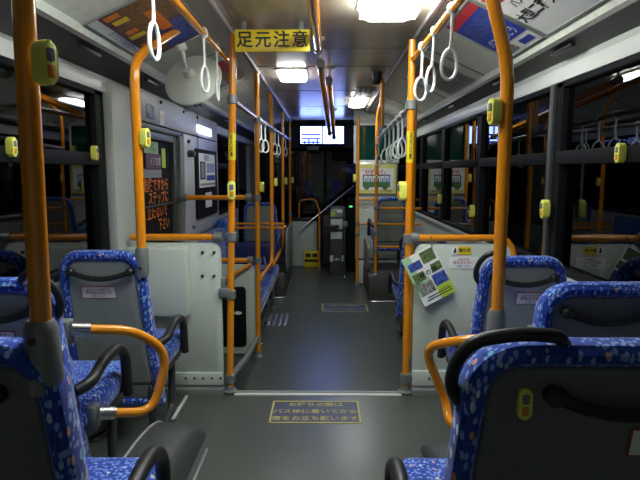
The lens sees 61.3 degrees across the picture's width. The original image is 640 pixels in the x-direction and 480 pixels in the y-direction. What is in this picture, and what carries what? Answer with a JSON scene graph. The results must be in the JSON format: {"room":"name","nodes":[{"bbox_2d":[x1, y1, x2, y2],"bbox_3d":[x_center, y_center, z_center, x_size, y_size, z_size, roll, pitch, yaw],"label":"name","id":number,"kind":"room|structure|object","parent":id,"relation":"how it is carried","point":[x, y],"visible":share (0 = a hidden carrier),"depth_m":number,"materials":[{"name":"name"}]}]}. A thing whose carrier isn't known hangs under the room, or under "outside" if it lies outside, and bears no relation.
{"room":"vehicle interior","nodes":[
{"label":"vehicle interior","id":0,"kind":"room"},
{"bbox_2d":[0,32,254,317],"bbox_3d":[-1.149,-0.051,4.086,0.078,2.180,9.900,0,7,1],"label":"wall","id":1,"kind":"structure","parent":0,"point":[69,71],"depth_m":2.76,"materials":[{"name":"white"}]},
{"bbox_2d":[0,56,109,281],"bbox_3d":[-1.171,-0.094,0.987,0.070,0.880,3.760,0,7,1],"label":"window","id":2,"kind":"structure","parent":1,"relation":"in","point":[71,112],"depth_m":2.42,"materials":[{"name":"black glass"}]},
{"bbox_2d":[5,137,17,156],"bbox_3d":[-1.111,-0.335,1.947,0.029,0.071,0.030,0,7,1],"label":"button","id":3,"kind":"object","parent":2,"relation":"attached to","point":[11,147],"visible":1,"depth_m":1.93,"materials":[{"name":"yellow"}]},
{"bbox_2d":[103,81,136,249],"bbox_3d":[-1.111,0.010,3.121,0.050,1.740,0.410,0,7,1],"label":"pillar","id":4,"kind":"structure","parent":1,"relation":"attached to","point":[116,98],"depth_m":2.93,"materials":[{"name":"plastic"}]},
{"bbox_2d":[141,122,185,242],"bbox_3d":[-1.139,0.103,3.884,0.080,1.805,1.060,0,7,1],"label":"door","id":5,"kind":"structure","parent":1,"relation":"in","point":[163,173],"depth_m":3.95,"materials":[{"name":"black"}]},
{"bbox_2d":[140,88,218,233],"bbox_3d":[-1.078,-0.558,4.511,0.090,1.080,2.450,0,7,1],"label":"trim","id":6,"kind":"structure","parent":1,"relation":"attached to","point":[156,110],"depth_m":4.46,"materials":[{"name":"grey"}]},
{"bbox_2d":[194,148,217,218],"bbox_3d":[-1.076,-0.542,5.146,0.023,0.620,0.879,0,7,1],"label":"notice board","id":7,"kind":"object","parent":1,"relation":"attached to","point":[205,161],"visible":0.98,"depth_m":5.04,"materials":[{"name":"black"}]},
{"bbox_2d":[217,134,238,214],"bbox_3d":[-1.120,-0.783,6.453,0.070,0.880,1.420,0,7,1],"label":"window","id":8,"kind":"structure","parent":1,"relation":"in","point":[222,141],"depth_m":6.29,"materials":[{"name":"black"}]},
{"bbox_2d":[0,0,293,140],"bbox_3d":[-0.823,-1.157,3.944,0.709,0.350,9.900,0,7,1],"label":"ceiling","id":9,"kind":"structure","parent":0,"point":[61,22],"depth_m":2.77,"materials":[{"name":"grey plastic"}]},
{"bbox_2d":[83,0,208,61],"bbox_3d":[-0.778,-0.997,2.543,0.356,0.165,0.744,0,7,1],"label":"poster","id":10,"kind":"object","parent":9,"relation":"hanging from","point":[126,25],"visible":0.88,"depth_m":2.43,"materials":[{"name":"multicoloured paper"}]},
{"bbox_2d":[165,42,221,104],"bbox_3d":[-0.666,-0.860,2.829,0.307,0.318,0.168,0,7,1],"label":"convex mirror","id":11,"kind":"object","parent":9,"relation":"attached to","point":[182,82],"visible":0.94,"depth_m":2.79,"materials":[{"name":"white mirror"}]},
{"bbox_2d":[218,56,245,88],"bbox_3d":[-0.765,-1.170,3.917,0.356,0.165,0.774,0,7,1],"label":"poster","id":12,"kind":"object","parent":9,"relation":"hanging from","point":[224,66],"visible":0.26,"depth_m":4.00,"materials":[{"name":"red paper"}]},
{"bbox_2d":[260,92,277,280],"bbox_3d":[-0.475,-0.529,4.881,0.089,1.701,1.250,0,7,1],"label":"pole","id":13,"kind":"object","parent":9,"relation":"attached to","point":[262,275],"depth_m":5.45,"materials":[{"name":"orange"}]},
{"bbox_2d":[272,111,284,266],"bbox_3d":[-0.477,-0.667,6.184,0.057,1.723,1.429,0,7,1],"label":"pole","id":14,"kind":"object","parent":9,"relation":"attached to","point":[282,112],"visible":0.9,"depth_m":6.82,"materials":[{"name":"orange"}]},
{"bbox_2d":[89,393,452,479],"bbox_3d":[-0.023,1.268,1.218,2.365,0.280,3.900,0,7,1],"label":"floor","id":15,"kind":"structure","parent":0,"point":[241,442],"depth_m":2.62,"materials":[{"name":"grey rubber"}]},
{"bbox_2d":[0,271,133,456],"bbox_3d":[-0.909,0.546,1.826,0.440,1.000,0.561,0,7,1],"label":"chair","id":16,"kind":"object","parent":15,"relation":"on","point":[104,381],"visible":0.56,"depth_m":1.69,"materials":[{"name":"fabric"}]},
{"bbox_2d":[71,360,121,429],"bbox_3d":[-0.928,0.538,1.886,0.400,0.110,0.440,0,7,1],"label":"cushion","id":17,"kind":"object","parent":16,"relation":"on","point":[108,390],"depth_m":1.89,"materials":[{"name":"fabric"}]},
{"bbox_2d":[62,318,168,430],"bbox_3d":[-0.657,0.416,1.751,0.354,0.369,0.079,-5,9,-37],"label":"guard","id":18,"kind":"object","parent":16,"relation":"attached to","point":[96,413],"visible":0.91,"depth_m":1.74,"materials":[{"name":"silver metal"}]},
{"bbox_2d":[0,317,170,479],"bbox_3d":[-0.634,0.612,1.195,0.520,1.028,0.574,0,7,1],"label":"chair","id":19,"kind":"object","parent":15,"relation":"on","point":[41,438],"visible":1,"depth_m":0.91,"materials":[{"name":"fabric"}]},
{"bbox_2d":[11,0,58,322],"bbox_3d":[-0.439,-0.358,0.820,0.076,1.045,0.051,0,7,1],"label":"pole","id":20,"kind":"object","parent":19,"relation":"on","point":[24,22],"depth_m":0.84,"materials":[{"name":"orange metal"}]},
{"bbox_2d":[22,317,63,396],"bbox_3d":[-0.459,0.193,0.896,0.058,0.123,0.061,0,7,1],"label":"socket","id":21,"kind":"object","parent":19,"relation":"attached to","point":[42,357],"depth_m":0.88,"materials":[{"name":"grey"}]},
{"bbox_2d":[86,457,155,479],"bbox_3d":[-0.654,0.662,1.269,0.480,0.110,0.440,0,7,1],"label":"cushion","id":22,"kind":"object","parent":19,"relation":"on","point":[99,468],"depth_m":1.40,"materials":[{"name":"fabric"}]},
{"bbox_2d":[59,247,188,441],"bbox_3d":[-0.902,0.474,2.576,0.460,0.955,0.574,0,7,1],"label":"chair","id":23,"kind":"object","parent":15,"relation":"on","point":[108,287],"visible":0.79,"depth_m":2.34,"materials":[{"name":"fabric"}]},
{"bbox_2d":[135,247,149,277],"bbox_3d":[-0.751,0.093,2.280,0.056,0.125,0.059,0,7,1],"label":"socket","id":24,"kind":"object","parent":23,"relation":"attached to","point":[141,254],"depth_m":2.26,"materials":[{"name":"grey"}]},
{"bbox_2d":[130,30,179,247],"bbox_3d":[-0.719,-0.498,2.499,0.078,1.103,0.644,0,7,3],"label":"pole","id":25,"kind":"object","parent":23,"relation":"on","point":[139,57],"depth_m":2.21,"materials":[{"name":"metal"}]},
{"bbox_2d":[156,329,180,362],"bbox_3d":[-0.921,0.543,2.652,0.420,0.110,0.440,0,7,1],"label":"cushion","id":26,"kind":"object","parent":23,"relation":"on","point":[173,347],"depth_m":2.69,"materials":[{"name":"fabric"}]},
{"bbox_2d":[123,420,205,479],"bbox_3d":[-0.660,0.925,2.098,0.206,0.179,1.032,0,7,1],"label":"cover","id":27,"kind":"object","parent":15,"relation":"on","point":[183,443],"depth_m":2.29,"materials":[{"name":"grey"}]},
{"bbox_2d":[171,395,208,479],"bbox_3d":[-0.617,0.961,2.494,0.196,0.010,1.200,-2,8,-17],"label":"trim","id":28,"kind":"structure","parent":15,"relation":"on","point":[174,416],"depth_m":2.49,"materials":[{"name":"white"}]},
{"bbox_2d":[164,386,438,395],"bbox_3d":[-0.005,0.885,3.119,2.265,0.065,0.057,0,7,1],"label":"trim","id":29,"kind":"structure","parent":15,"relation":"on","point":[180,390],"depth_m":3.10,"materials":[{"name":"white"}]},
{"bbox_2d":[224,34,237,393],"bbox_3d":[-0.505,-0.110,3.002,0.118,1.994,0.106,0,7,1],"label":"pole","id":30,"kind":"object","parent":29,"relation":"on","point":[232,98],"depth_m":3.00,"materials":[{"name":"orange"}]},
{"bbox_2d":[121,243,259,384],"bbox_3d":[-0.788,0.421,3.649,0.597,0.957,1.321,0,7,1],"label":"partition panel","id":31,"kind":"object","parent":30,"relation":"attached to","point":[185,279],"visible":0.77,"depth_m":3.05,"materials":[{"name":"white plastic"}]},
{"bbox_2d":[130,232,222,241],"bbox_3d":[-0.805,-0.016,3.029,0.515,0.057,0.058,0,7,1],"label":"rail","id":32,"kind":"object","parent":31,"relation":"attached to","point":[216,236],"visible":1,"depth_m":3.01,"materials":[{"name":"orange"}]},
{"bbox_2d":[168,0,228,62],"bbox_3d":[-0.516,-0.828,1.690,0.036,0.070,2.952,0,7,1],"label":"rail","id":33,"kind":"object","parent":30,"relation":"attached to","point":[177,4],"visible":0.85,"depth_m":2.20,"materials":[{"name":"metal"}]},
{"bbox_2d":[147,0,160,61],"bbox_3d":[-0.514,-0.695,1.665,0.021,0.282,0.082,1,7,7],"label":"strap","id":34,"kind":"object","parent":33,"relation":"hanging from","point":[152,23],"visible":1,"depth_m":1.66,"materials":[{"name":"white"}]},
{"bbox_2d":[200,27,209,92],"bbox_3d":[-0.507,-0.788,2.371,0.021,0.282,0.082,2,7,14],"label":"strap","id":35,"kind":"object","parent":33,"relation":"hanging from","point":[205,29],"visible":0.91,"depth_m":2.36,"materials":[{"name":"white"}]},
{"bbox_2d":[214,43,219,101],"bbox_3d":[-0.509,-0.828,2.674,0.021,0.282,0.082,0,7,-1],"label":"strap","id":36,"kind":"object","parent":33,"relation":"hanging from","point":[217,85],"visible":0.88,"depth_m":2.66,"materials":[{"name":"white"}]},
{"bbox_2d":[397,39,415,393],"bbox_3d":[0.479,-0.095,3.007,0.109,1.963,0.081,0,7,1],"label":"pole","id":37,"kind":"object","parent":29,"relation":"on","point":[410,105],"depth_m":2.97,"materials":[{"name":"orange"}]},
{"bbox_2d":[410,0,464,61],"bbox_3d":[0.485,-0.795,1.558,0.031,0.038,2.700,0,7,1],"label":"rail","id":38,"kind":"object","parent":37,"relation":"attached to","point":[456,4],"visible":1,"depth_m":2.20,"materials":[{"name":"metal"}]},
{"bbox_2d":[413,42,426,101],"bbox_3d":[0.493,-0.815,2.618,0.082,0.282,0.031,-4,8,-29],"label":"strap","id":39,"kind":"object","parent":38,"relation":"hanging from","point":[419,48],"visible":0.81,"depth_m":2.61,"materials":[{"name":"white"}]},
{"bbox_2d":[425,26,438,93],"bbox_3d":[0.487,-0.779,2.338,0.036,0.282,0.082,6,10,41],"label":"strap","id":40,"kind":"object","parent":38,"relation":"hanging from","point":[431,33],"visible":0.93,"depth_m":2.33,"materials":[{"name":"white"}]},
{"bbox_2d":[440,2,458,80],"bbox_3d":[0.486,-0.736,2.005,0.082,0.282,0.036,-3,8,-23],"label":"strap","id":41,"kind":"object","parent":38,"relation":"hanging from","point":[449,11],"visible":0.94,"depth_m":2.00,"materials":[{"name":"white"}]},
{"bbox_2d":[401,244,510,385],"bbox_3d":[0.788,0.429,3.073,0.640,0.820,0.056,0,7,1],"label":"partition panel","id":42,"kind":"object","parent":37,"relation":"attached to","point":[459,261],"visible":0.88,"depth_m":3.05,"materials":[{"name":"white"}]},
{"bbox_2d":[401,236,455,306],"bbox_3d":[0.602,0.174,2.997,0.306,0.394,0.053,0,7,1],"label":"leaflet","id":43,"kind":"object","parent":42,"relation":"attached to","point":[425,269],"visible":1,"depth_m":2.99,"materials":[{"name":"white paper"}]},
{"bbox_2d":[268,401,361,423],"bbox_3d":[-0.025,0.916,2.882,0.475,0.002,0.270,0,7,1],"label":"floor sticker","id":44,"kind":"object","parent":15,"relation":"on","point":[328,412],"visible":1,"depth_m":2.87,"materials":[{"name":"yellow"}]},
{"bbox_2d":[420,440,448,457],"bbox_3d":[0.541,0.951,2.055,0.166,0.139,0.862,0,7,1],"label":"trim","id":45,"kind":"structure","parent":15,"relation":"on","point":[436,449],"depth_m":2.34,"materials":[{"name":"grey"}]},
{"bbox_2d":[485,0,513,330],"bbox_3d":[0.519,0.037,1.663,0.243,2.051,0.081,0,7,1],"label":"pole","id":46,"kind":"object","parent":15,"relation":"on","point":[496,315],"depth_m":1.61,"materials":[{"name":"orange"}]},
{"bbox_2d":[486,308,505,330],"bbox_3d":[0.581,0.298,1.695,0.119,0.165,0.062,0,7,1],"label":"socket","id":47,"kind":"object","parent":46,"relation":"attached to","point":[496,317],"depth_m":1.67,"materials":[{"name":"grey"}]},
{"bbox_2d":[437,250,566,412],"bbox_3d":[0.838,0.480,2.560,0.486,0.948,0.574,0,7,1],"label":"chair","id":48,"kind":"object","parent":15,"relation":"on","point":[527,278],"visible":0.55,"depth_m":2.28,"materials":[{"name":"fabric"}]},
{"bbox_2d":[445,334,468,373],"bbox_3d":[0.859,0.567,2.639,0.445,0.110,0.440,0,7,1],"label":"cushion","id":49,"kind":"object","parent":48,"relation":"on","point":[449,351],"depth_m":2.67,"materials":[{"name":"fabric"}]},
{"bbox_2d":[384,327,639,479],"bbox_3d":[0.430,0.613,1.190,0.540,1.025,0.574,0,7,1],"label":"chair","id":50,"kind":"object","parent":15,"relation":"on","point":[584,421],"depth_m":0.90,"materials":[{"name":"fabric"}]},
{"bbox_2d":[402,458,446,479],"bbox_3d":[0.451,0.662,1.264,0.500,0.110,0.440,0,7,1],"label":"cushion","id":51,"kind":"object","parent":50,"relation":"on","point":[416,468],"depth_m":1.40,"materials":[{"name":"fabric"}]},
{"bbox_2d":[532,281,639,336],"bbox_3d":[0.845,0.562,1.920,0.500,0.945,0.574,0,7,1],"label":"chair","id":52,"kind":"object","parent":15,"relation":"on","point":[573,308],"visible":0.23,"depth_m":1.61,"materials":[{"name":"fabric"}]},
{"bbox_2d":[424,325,534,427],"bbox_3d":[0.521,0.477,1.770,0.382,0.450,0.113,4,8,29],"label":"guard","id":53,"kind":"object","parent":52,"relation":"attached to","point":[435,345],"visible":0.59,"depth_m":1.84,"materials":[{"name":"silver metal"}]},
{"bbox_2d":[254,124,353,260],"bbox_3d":[0.051,-0.761,9.005,2.265,2.400,0.060,0,7,1],"label":"wall","id":54,"kind":"structure","parent":0,"point":[349,139],"depth_m":8.88,"materials":[{"name":"black"}]},
{"bbox_2d":[260,148,355,222],"bbox_3d":[0.051,-0.900,8.988,2.265,1.240,0.040,0,7,1],"label":"window","id":55,"kind":"structure","parent":54,"relation":"in","point":[307,166],"depth_m":8.98,"materials":[{"name":"black"}]},
{"bbox_2d":[164,261,444,390],"bbox_3d":[0.024,0.762,6.194,2.365,0.080,6.100,0,7,1],"label":"floor","id":56,"kind":"structure","parent":0,"point":[318,350],"depth_m":4.67,"materials":[{"name":"grey rubber"}]},
{"bbox_2d":[196,215,278,344],"bbox_3d":[-0.792,0.319,5.390,0.627,1.000,1.880,0,7,1],"label":"bench","id":57,"kind":"object","parent":56,"relation":"on","point":[242,250],"visible":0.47,"depth_m":5.71,"materials":[{"name":"fabric"}]},
{"bbox_2d":[235,242,276,264],"bbox_3d":[-0.783,0.190,6.250,0.560,0.320,0.140,0,7,1],"label":"cushion","id":58,"kind":"object","parent":57,"relation":"on","point":[242,250],"depth_m":6.18,"materials":[{"name":"fabric"}]},
{"bbox_2d":[261,286,267,307],"bbox_3d":[-0.772,0.509,4.779,0.570,0.095,0.620,0,7,1],"label":"cushion","id":59,"kind":"object","parent":57,"relation":"on","point":[264,289],"depth_m":4.82,"materials":[{"name":"fabric"}]},
{"bbox_2d":[252,264,278,279],"bbox_3d":[-0.761,0.358,5.981,0.570,0.095,0.595,0,7,1],"label":"cushion","id":60,"kind":"object","parent":57,"relation":"on","point":[274,270],"depth_m":5.95,"materials":[{"name":"fabric"}]},
{"bbox_2d":[261,274,273,292],"bbox_3d":[-0.766,0.433,5.386,0.570,0.095,0.595,0,7,1],"label":"cushion","id":61,"kind":"object","parent":57,"relation":"on","point":[268,281],"depth_m":5.34,"materials":[{"name":"fabric"}]},
{"bbox_2d":[222,264,255,353],"bbox_3d":[-0.810,0.565,4.397,0.580,0.740,0.032,0,7,1],"label":"screen","id":62,"kind":"object","parent":56,"relation":"on","point":[244,281],"visible":0.42,"depth_m":4.38,"materials":[{"name":"black"}]},
{"bbox_2d":[253,73,263,357],"bbox_3d":[-0.491,-0.165,4.268,0.111,2.240,0.081,0,7,1],"label":"pole","id":63,"kind":"object","parent":56,"relation":"on","point":[257,196],"depth_m":4.24,"materials":[{"name":"orange"}]},
{"bbox_2d":[180,194,251,200],"bbox_3d":[-0.816,-0.334,4.249,0.560,0.057,0.058,0,7,1],"label":"rail","id":64,"kind":"object","parent":63,"relation":"attached to","point":[183,197],"visible":1,"depth_m":4.23,"materials":[{"name":"orange"}]},
{"bbox_2d":[222,257,253,263],"bbox_3d":[-0.811,0.161,4.322,0.560,0.057,0.058,0,7,1],"label":"rail","id":65,"kind":"object","parent":63,"relation":"attached to","point":[248,259],"visible":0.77,"depth_m":4.30,"materials":[{"name":"orange"}]},
{"bbox_2d":[261,314,290,325],"bbox_3d":[-0.451,0.808,5.489,0.280,0.004,0.460,0,7,1],"label":"floor plate","id":66,"kind":"object","parent":56,"relation":"on","point":[274,319],"visible":0.88,"depth_m":5.45,"materials":[{"name":"silver metal"}]},
{"bbox_2d":[269,257,291,297],"bbox_3d":[-0.743,0.465,6.993,0.696,0.310,1.255,0,7,1],"label":"housing","id":67,"kind":"object","parent":56,"relation":"on","point":[282,284],"visible":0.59,"depth_m":6.40,"materials":[{"name":"grey"}]},
{"bbox_2d":[243,202,284,263],"bbox_3d":[-0.716,-0.090,6.919,0.500,0.810,0.542,0,7,1],"label":"chair","id":68,"kind":"object","parent":67,"relation":"on","point":[249,208],"visible":0.39,"depth_m":6.70,"materials":[{"name":"fabric"}]},
{"bbox_2d":[285,223,292,271],"bbox_3d":[-0.392,0.082,6.868,0.024,0.520,1.000,0,7,1],"label":"shield","id":69,"kind":"object","parent":67,"relation":"on","point":[288,235],"visible":1,"depth_m":6.57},
{"bbox_2d":[288,122,292,268],"bbox_3d":[-0.458,-0.671,8.286,0.081,2.240,0.081,0,7,1],"label":"pole","id":70,"kind":"object","parent":56,"relation":"on","point":[289,123],"visible":0.7,"depth_m":8.23,"materials":[{"name":"orange"}]},
{"bbox_2d":[292,217,316,265],"bbox_3d":[-0.244,0.027,8.604,0.394,0.776,0.180,0,7,1],"label":"screen","id":71,"kind":"object","parent":56,"relation":"on","point":[305,239],"visible":0.87,"depth_m":8.53,"materials":[{"name":"grey plastic"}]},
{"bbox_2d":[304,251,317,266],"bbox_3d":[-0.134,0.298,8.530,0.236,0.257,0.056,0,7,1],"label":"box","id":72,"kind":"object","parent":56,"relation":"on","point":[310,257],"visible":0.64,"depth_m":8.50,"materials":[{"name":"yellow"}]},
{"bbox_2d":[324,206,344,274],"bbox_3d":[0.209,0.007,7.896,0.310,0.991,0.430,0,7,1],"label":"box","id":73,"kind":"object","parent":56,"relation":"on","point":[337,213],"visible":0.91,"depth_m":7.81,"materials":[{"name":"grey"}]},
{"bbox_2d":[322,304,368,311],"bbox_3d":[0.274,0.749,5.968,0.500,0.002,0.340,0,7,1],"label":"floor sticker","id":74,"kind":"object","parent":56,"relation":"on","point":[325,307],"visible":1,"depth_m":5.94,"materials":[{"name":"blue"}]},
{"bbox_2d":[346,198,361,271],"bbox_3d":[0.515,-0.085,8.192,0.220,1.100,0.315,0,7,1],"label":"base cabinet","id":75,"kind":"object","parent":56,"relation":"on","point":[351,202],"visible":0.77,"depth_m":8.06,"materials":[{"name":"black"}]},
{"bbox_2d":[322,213,389,263],"bbox_3d":[0.581,-0.050,8.798,1.100,0.880,0.480,0,7,1],"label":"dashboard","id":76,"kind":"object","parent":56,"relation":"on","point":[325,216],"visible":0.23,"depth_m":8.70},
{"bbox_2d":[301,185,354,228],"bbox_3d":[0.131,-0.521,8.460,0.895,0.664,0.032,-3,8,-21],"label":"rail","id":77,"kind":"object","parent":76,"relation":"attached to","point":[353,186],"visible":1,"depth_m":8.45,"materials":[{"name":"silver metal"}]},
{"bbox_2d":[354,117,359,285],"bbox_3d":[0.490,-0.484,7.040,0.081,2.180,0.081,0,7,1],"label":"pole","id":78,"kind":"object","parent":56,"relation":"on","point":[357,233],"visible":1,"depth_m":7.03,"materials":[{"name":"orange"}]},
{"bbox_2d":[354,111,399,282],"bbox_3d":[0.732,-0.544,7.079,0.588,2.250,0.045,0,7,1],"label":"screen","id":79,"kind":"object","parent":56,"relation":"on","point":[367,120],"visible":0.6,"depth_m":7.01,"materials":[{"name":"white"}]},
{"bbox_2d":[359,162,397,194],"bbox_3d":[0.738,-0.795,7.017,0.544,0.419,0.021,0,7,1],"label":"poster","id":80,"kind":"object","parent":79,"relation":"attached to","point":[387,173],"visible":0.93,"depth_m":7.01,"materials":[{"name":"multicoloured paper"}]},
{"bbox_2d":[362,263,399,301],"bbox_3d":[0.850,0.509,6.641,0.601,0.310,0.935,0,7,1],"label":"housing","id":81,"kind":"object","parent":56,"relation":"on","point":[375,288],"visible":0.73,"depth_m":6.21,"materials":[{"name":"grey"}]},
{"bbox_2d":[363,238,369,270],"bbox_3d":[0.577,0.172,6.719,0.024,0.340,0.700,0,7,1],"label":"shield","id":82,"kind":"object","parent":81,"relation":"on","point":[366,248],"visible":1,"depth_m":6.54,"materials":[{"name":"plastic"}]},
{"bbox_2d":[372,103,379,275],"bbox_3d":[0.636,-0.540,6.000,0.081,1.923,0.269,0,7,1],"label":"pole","id":83,"kind":"object","parent":81,"relation":"on","point":[375,232],"visible":0.94,"depth_m":6.09,"materials":[{"name":"orange"}]},
{"bbox_2d":[367,197,404,269],"bbox_3d":[0.821,-0.093,6.618,0.460,0.890,0.550,0,7,1],"label":"chair","id":84,"kind":"object","parent":81,"relation":"on","point":[387,235],"visible":0.61,"depth_m":6.42,"materials":[{"name":"fabric"}]},
{"bbox_2d":[409,88,417,359],"bbox_3d":[0.719,-0.098,4.214,0.081,2.120,0.081,0,7,1],"label":"pole","id":85,"kind":"object","parent":56,"relation":"on","point":[415,111],"visible":0.32,"depth_m":4.18,"materials":[{"name":"orange"}]},
{"bbox_2d":[388,237,446,337],"bbox_3d":[0.879,0.394,4.913,0.480,0.970,0.574,0,7,1],"label":"chair","id":86,"kind":"object","parent":56,"relation":"on","point":[395,287],"visible":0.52,"depth_m":4.78,"materials":[{"name":"fabric"}]},
{"bbox_2d":[214,0,435,123],"bbox_3d":[0.037,-1.304,3.918,1.040,0.052,9.900,0,7,1],"label":"ceiling","id":87,"kind":"structure","parent":0,"point":[356,47],"depth_m":3.44,"materials":[{"name":"white plastic"}]},
{"bbox_2d":[235,21,309,51],"bbox_3d":[-0.248,-1.063,2.821,0.393,0.156,0.022,0,7,1],"label":"warning sign","id":88,"kind":"object","parent":87,"relation":"hanging from","point":[278,40],"visible":1,"depth_m":2.81,"materials":[{"name":"yellow"}]},
{"bbox_2d":[275,68,307,81],"bbox_3d":[-0.220,-1.315,4.322,0.243,0.030,0.490,0,7,1],"label":"recessed light","id":89,"kind":"object","parent":87,"relation":"in","point":[284,74],"visible":1,"depth_m":4.19,"materials":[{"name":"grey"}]},
{"bbox_2d":[307,0,324,54],"bbox_3d":[-0.027,-0.952,2.154,0.080,0.210,2.191,0,7,1],"label":"rail","id":90,"kind":"object","parent":87,"relation":"attached to","point":[313,5],"visible":1,"depth_m":2.44,"materials":[{"name":"orange"}]},
{"bbox_2d":[298,120,345,149],"bbox_3d":[0.028,-1.595,8.224,0.718,0.451,0.122,0,7,1],"label":"display","id":91,"kind":"object","parent":87,"relation":"hanging from","point":[313,135],"visible":0.94,"depth_m":8.17,"materials":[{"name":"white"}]},
{"bbox_2d":[316,49,331,135],"bbox_3d":[0.059,-1.233,4.965,0.080,0.355,3.043,0,7,2],"label":"rail","id":92,"kind":"object","parent":87,"relation":"attached to","point":[320,64],"visible":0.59,"depth_m":4.11,"materials":[{"name":"orange"}]},
{"bbox_2d":[325,67,336,139],"bbox_3d":[0.123,-1.285,5.462,0.080,0.375,2.843,0,7,2],"label":"rail","id":93,"kind":"object","parent":87,"relation":"attached to","point":[329,81],"visible":0.94,"depth_m":4.66,"materials":[{"name":"orange"}]},
{"bbox_2d":[348,97,368,107],"bbox_3d":[0.422,-1.526,5.993,0.200,0.030,0.750,0,7,1],"label":"recessed light","id":94,"kind":"object","parent":87,"relation":"in","point":[353,102],"visible":0.97,"depth_m":5.88,"materials":[{"name":"white"}]},
{"bbox_2d":[353,87,376,97],"bbox_3d":[0.435,-1.454,5.306,0.190,0.022,0.620,0,7,1],"label":"ceiling vent","id":95,"kind":"object","parent":87,"relation":"in","point":[361,92],"visible":1,"depth_m":5.26,"materials":[{"name":"grey"}]},
{"bbox_2d":[371,71,381,84],"bbox_3d":[0.446,-1.272,4.260,0.084,0.100,0.084,0,7,1],"label":"dome","id":96,"kind":"object","parent":87,"relation":"attached to","point":[376,76],"visible":1,"depth_m":4.23,"materials":[{"name":"black plastic"}]},
{"bbox_2d":[378,78,384,134],"bbox_3d":[0.518,-1.113,4.512,0.058,0.460,0.050,0,7,1],"label":"pole","id":97,"kind":"object","parent":87,"relation":"hanging from","point":[382,84],"visible":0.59,"depth_m":4.50,"materials":[{"name":"orange"}]},
{"bbox_2d":[357,0,425,21],"bbox_3d":[0.319,-1.048,2.294,0.293,0.055,0.690,0,7,1],"label":"ceiling lamp","id":98,"kind":"object","parent":87,"relation":"attached to","point":[370,10],"visible":1,"depth_m":2.44,"materials":[{"name":"white"}]},
{"bbox_2d":[376,109,406,149],"bbox_3d":[0.542,-0.875,4.482,0.082,0.125,3.123,0,7,3],"label":"rail","id":99,"kind":"object","parent":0,"point":[404,112],"visible":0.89,"depth_m":3.79,"materials":[{"name":"grey"}]},
{"bbox_2d":[397,111,405,157],"bbox_3d":[0.501,-0.644,3.291,0.082,0.282,0.021,-5,9,-34],"label":"strap","id":100,"kind":"object","parent":99,"relation":"hanging from","point":[400,116],"visible":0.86,"depth_m":3.28,"materials":[{"name":"white"}]},
{"bbox_2d":[365,0,639,136],"bbox_3d":[0.865,-1.155,3.929,0.644,0.350,9.900,0,7,1],"label":"ceiling","id":101,"kind":"structure","parent":0,"point":[611,19],"depth_m":2.99,"materials":[{"name":"grey plastic"}]},
{"bbox_2d":[406,55,475,94],"bbox_3d":[0.839,-1.160,3.837,0.356,0.165,0.704,0,7,1],"label":"poster","id":102,"kind":"object","parent":101,"relation":"hanging from","point":[461,80],"visible":0.75,"depth_m":3.77,"materials":[{"name":"white paper"}]},
{"bbox_2d":[444,0,546,57],"bbox_3d":[0.827,-1.006,2.612,0.356,0.165,0.474,0,7,1],"label":"poster","id":103,"kind":"object","parent":101,"relation":"hanging from","point":[472,23],"visible":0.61,"depth_m":2.57,"materials":[{"name":"blue paper"}]},
{"bbox_2d":[472,0,607,36],"bbox_3d":[0.820,-0.909,1.848,0.356,0.165,1.034,0,7,1],"label":"poster","id":104,"kind":"object","parent":101,"relation":"hanging from","point":[546,17],"visible":0.87,"depth_m":2.18,"materials":[{"name":"white paper"}]},
{"bbox_2d":[390,26,639,259],"bbox_3d":[1.158,-0.049,4.065,0.078,2.180,9.900,0,7,1],"label":"wall","id":105,"kind":"structure","parent":0,"point":[627,44],"depth_m":2.57,"materials":[{"name":"white"}]},
{"bbox_2d":[358,135,421,212],"bbox_3d":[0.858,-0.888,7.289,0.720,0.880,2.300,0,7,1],"label":"window","id":106,"kind":"structure","parent":105,"relation":"in","point":[402,161],"depth_m":6.66,"materials":[{"name":"black"}]},
{"bbox_2d":[378,127,443,221],"bbox_3d":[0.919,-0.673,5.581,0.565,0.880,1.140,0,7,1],"label":"window","id":107,"kind":"structure","parent":105,"relation":"in","point":[431,142],"depth_m":5.67,"materials":[{"name":"black"}]},
{"bbox_2d":[441,114,479,233],"bbox_3d":[1.156,-0.528,4.433,0.070,0.880,1.170,0,7,1],"label":"window","id":108,"kind":"structure","parent":105,"relation":"in","point":[460,138],"depth_m":4.45,"materials":[{"name":"black"}]},
{"bbox_2d":[411,84,558,255],"bbox_3d":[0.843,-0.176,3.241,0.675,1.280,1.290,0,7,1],"label":"window","id":109,"kind":"structure","parent":105,"relation":"in","point":[530,124],"depth_m":3.02,"materials":[{"name":"black glass"}]},
{"bbox_2d":[415,211,574,281],"bbox_3d":[1.120,0.007,3.821,0.030,0.030,9.400,0,7,1],"label":"trim","id":110,"kind":"structure","parent":105,"relation":"attached to","point":[443,225],"depth_m":4.69,"materials":[{"name":"metal"}]},
{"bbox_2d":[540,200,549,217],"bbox_3d":[1.066,-0.147,2.562,0.037,0.088,0.038,0,7,1],"label":"button","id":111,"kind":"object","parent":105,"relation":"attached to","point":[544,204],"visible":1,"depth_m":2.54,"materials":[{"name":"yellow"}]},
{"bbox_2d":[542,84,556,255],"bbox_3d":[1.106,-0.298,2.603,0.024,0.880,0.040,0,7,1],"label":"trim","id":112,"kind":"structure","parent":105,"relation":"attached to","point":[553,88],"depth_m":2.58,"materials":[{"name":"metal"}]},
{"bbox_2d":[550,53,639,280],"bbox_3d":[1.123,-0.075,0.837,0.070,0.880,3.500,0,7,1],"label":"window","id":113,"kind":"structure","parent":105,"relation":"in","point":[595,221],"depth_m":2.20,"materials":[{"name":"black glass"}]},
{"bbox_2d":[614,143,626,162],"bbox_3d":[1.082,-0.314,1.948,0.029,0.071,0.030,0,7,1],"label":"button","id":114,"kind":"object","parent":113,"relation":"attached to","point":[620,148],"visible":1,"depth_m":1.94,"materials":[{"name":"yellow"}]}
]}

